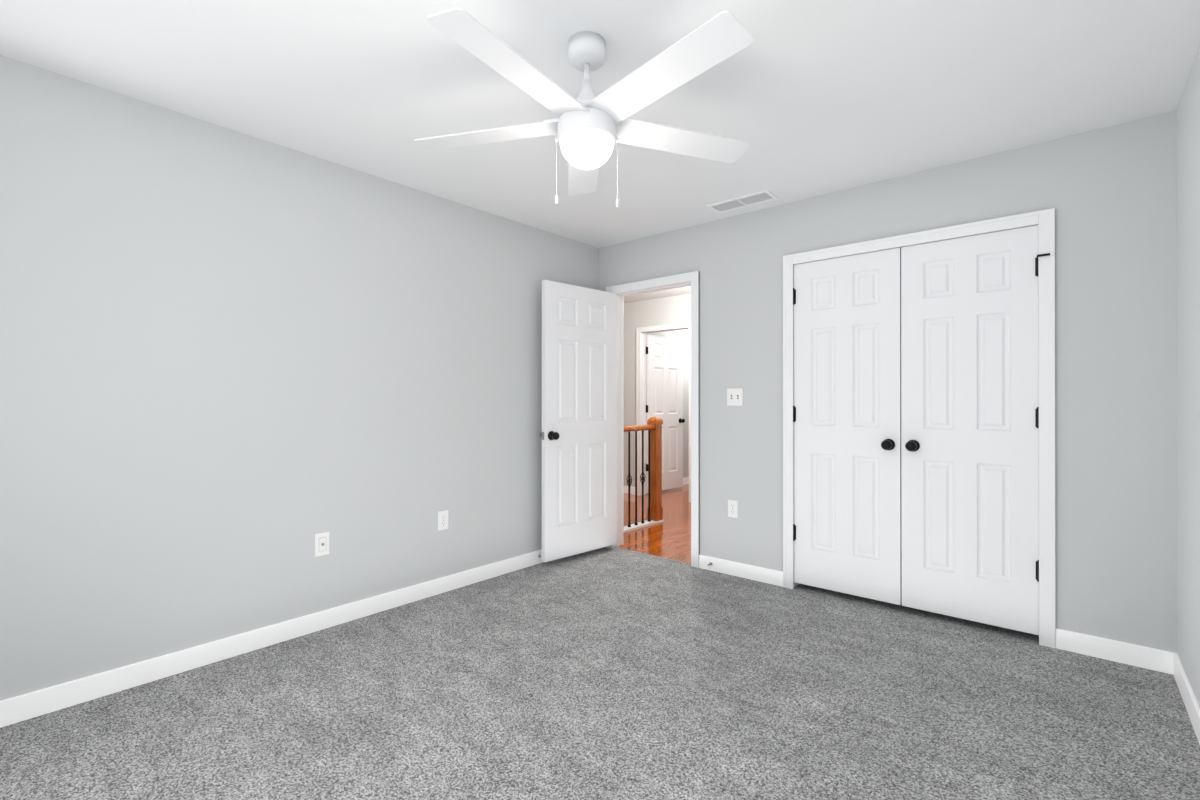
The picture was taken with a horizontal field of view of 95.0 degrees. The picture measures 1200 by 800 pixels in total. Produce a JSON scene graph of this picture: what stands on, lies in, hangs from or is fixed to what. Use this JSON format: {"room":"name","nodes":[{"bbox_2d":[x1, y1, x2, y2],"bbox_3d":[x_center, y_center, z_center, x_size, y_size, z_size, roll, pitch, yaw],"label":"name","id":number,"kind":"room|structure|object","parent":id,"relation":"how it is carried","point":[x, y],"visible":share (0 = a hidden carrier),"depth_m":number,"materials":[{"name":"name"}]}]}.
{"room":"empty bedroom","nodes":[
{"label":"empty bedroom","id":0,"kind":"room"},
{"bbox_2d":[0,55,598,700],"bbox_3d":[-1.385,-0.002,3.014,0.120,2.500,4.080,0,0,41],"label":"wall","id":1,"kind":"structure","parent":0,"point":[223,350],"depth_m":2.53,"materials":[{"name":"grey paint"}]},
{"bbox_2d":[315,532,328,556],"bbox_3d":[-1.435,0.748,2.847,0.018,0.117,0.072,0,0,41],"label":"outlet","id":2,"kind":"object","parent":1,"relation":"attached to","point":[321,539],"visible":1,"depth_m":2.85,"materials":[{"name":"white plastic"}]},
{"bbox_2d":[438,510,447,530],"bbox_3d":[-0.968,0.744,3.399,0.008,0.117,0.072,0,0,41],"label":"duplex outlet","id":3,"kind":"object","parent":1,"relation":"attached to","point":[442,515],"visible":1,"depth_m":3.40,"materials":[{"name":"white plastic"}]},
{"bbox_2d":[0,549,1199,744],"bbox_3d":[-0.049,1.138,1.944,3.297,0.095,3.960,0,0,41],"label":"baseboard","id":4,"kind":"structure","parent":1,"relation":"attached to","point":[13,710],"depth_m":2.51,"materials":[{"name":"white wood"}]},
{"bbox_2d":[0,547,1199,799],"bbox_3d":[-0.034,1.216,1.961,3.297,0.060,4.005,0,0,41],"label":"floor","id":5,"kind":"structure","parent":0,"point":[616,673],"depth_m":2.07,"materials":[{"name":"grey carpet"}]},
{"bbox_2d":[0,0,1199,247],"bbox_3d":[-0.049,-1.284,1.949,3.537,0.060,4.200,0,0,41],"label":"ceiling","id":6,"kind":"structure","parent":0,"point":[827,96],"depth_m":2.14,"materials":[{"name":"white paint"}]},
{"bbox_2d":[414,7,753,207],"bbox_3d":[-0.047,-0.967,1.902,1.265,0.575,1.258,0,0,41],"label":"ceiling fan","id":7,"kind":"object","parent":6,"relation":"hanging from","point":[587,127],"depth_m":1.84,"materials":[{"name":"white plastic"}]},
{"bbox_2d":[706,190,778,212],"bbox_3d":[0.893,-1.247,3.467,0.410,0.008,0.170,0,0,41],"label":"ceiling vent","id":8,"kind":"object","parent":6,"relation":"in","point":[765,195],"visible":1,"depth_m":3.45,"materials":[{"name":"white metal"}]},
{"bbox_2d":[619,484,690,562],"bbox_3d":[0.919,1.226,6.611,3.888,0.060,4.295,0,0,41],"label":"floor","id":9,"kind":"structure","parent":0,"point":[670,538],"depth_m":5.06,"materials":[{"name":"brown wood"}]},
{"bbox_2d":[624,417,663,532],"bbox_3d":[0.277,0.677,5.079,0.112,1.030,0.960,0,0,41],"label":"stair railing","id":10,"kind":"object","parent":9,"relation":"on","point":[655,509],"visible":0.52,"depth_m":5.32,"materials":[{"name":"brown wood"}]},
{"bbox_2d":[624,294,690,486],"bbox_3d":[1.732,0.004,5.926,6.017,2.500,0.120,0,0,41],"label":"wall","id":11,"kind":"structure","parent":0,"point":[672,309],"depth_m":6.96,"materials":[{"name":"white paint"}]},
{"bbox_2d":[624,477,688,494],"bbox_3d":[1.689,1.147,5.874,2.972,0.095,5.241,0,0,-20],"label":"baseboard","id":12,"kind":"structure","parent":11,"relation":"attached to","point":[685,480],"depth_m":7.04,"materials":[{"name":"white wood"}]},
{"bbox_2d":[636,322,690,502],"bbox_3d":[0.812,0.143,6.702,0.824,2.105,0.140,0,0,41],"label":"trim","id":13,"kind":"structure","parent":11,"relation":"attached to","point":[641,332],"depth_m":6.90,"materials":[{"name":"white wood"}]},
{"bbox_2d":[646,334,684,491],"bbox_3d":[0.873,0.171,7.188,0.193,2.002,0.706,0,0,41],"label":"hall door","id":14,"kind":"structure","parent":11,"relation":"attached to","point":[664,355],"depth_m":7.22,"materials":[{"name":"white wood"}]},
{"bbox_2d":[624,286,690,302],"bbox_3d":[1.752,-1.276,5.952,6.017,0.060,4.220,0,0,41],"label":"ceiling","id":15,"kind":"structure","parent":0,"point":[683,290],"depth_m":6.49,"materials":[{"name":"white paint"}]},
{"bbox_2d":[646,329,688,484],"bbox_3d":[1.190,0.008,7.841,0.080,2.500,2.080,0,0,41],"label":"wall","id":16,"kind":"structure","parent":0,"point":[684,334],"depth_m":7.81,"materials":[{"name":"white paint"}]},
{"bbox_2d":[599,110,1176,652],"bbox_3d":[0.339,0.001,4.302,6.017,2.500,0.120,0,0,41],"label":"wall","id":17,"kind":"structure","parent":0,"point":[1111,190],"depth_m":2.61,"materials":[{"name":"grey paint"}]},
{"bbox_2d":[540,280,616,561],"bbox_3d":[-0.159,0.149,4.181,0.182,2.002,0.742,0,0,41],"label":"entry door","id":18,"kind":"structure","parent":17,"relation":"in","point":[578,435],"depth_m":4.12,"materials":[{"name":"white wood"}]},
{"bbox_2d":[606,271,699,567],"bbox_3d":[0.423,0.138,4.229,0.854,2.105,0.160,0,0,41],"label":"trim","id":19,"kind":"structure","parent":17,"relation":"attached to","point":[691,279],"depth_m":3.99,"materials":[{"name":"white wood"}]},
{"bbox_2d":[728,500,737,517],"bbox_3d":[0.901,0.740,3.733,0.072,0.117,0.008,0,0,41],"label":"outlet","id":20,"kind":"object","parent":17,"relation":"attached to","point":[732,504],"visible":1,"depth_m":3.73,"materials":[{"name":"white plastic"}]},
{"bbox_2d":[727,388,742,405],"bbox_3d":[0.909,-0.021,3.721,0.115,0.117,0.019,0,0,41],"label":"light switch","id":21,"kind":"object","parent":17,"relation":"attached to","point":[734,395],"visible":1,"depth_m":3.72,"materials":[{"name":"white plastic"}]},
{"bbox_2d":[793,248,901,604],"bbox_3d":[1.459,0.148,3.290,0.612,2.002,0.183,0,0,41],"label":"closet door","id":22,"kind":"structure","parent":17,"relation":"in","point":[847,406],"depth_m":3.25,"materials":[{"name":"white wood"}]},
{"bbox_2d":[783,208,1055,648],"bbox_3d":[1.712,0.136,3.110,1.332,2.105,0.140,0,0,41],"label":"trim","id":23,"kind":"structure","parent":17,"relation":"attached to","point":[1045,219],"depth_m":2.67,"materials":[{"name":"white wood"}]},
{"bbox_2d":[901,225,1053,634],"bbox_3d":[1.946,0.147,2.872,0.658,2.002,0.183,0,0,41],"label":"closet door","id":24,"kind":"structure","parent":17,"relation":"in","point":[970,318],"depth_m":2.86,"materials":[{"name":"white wood"}]},
{"bbox_2d":[796,584,1038,640],"bbox_3d":[2.054,1.218,3.253,2.049,0.060,0.675,0,0,41],"label":"floor","id":25,"kind":"structure","parent":0,"point":[872,601],"depth_m":3.06,"materials":[{"name":"carpet"}]},
{"bbox_2d":[1176,45,1199,706],"bbox_3d":[1.209,-0.007,0.789,0.120,2.500,4.080,0,0,41],"label":"wall","id":26,"kind":"structure","parent":0,"point":[1188,108],"depth_m":2.13,"materials":[{"name":"grey paint"}]}
]}

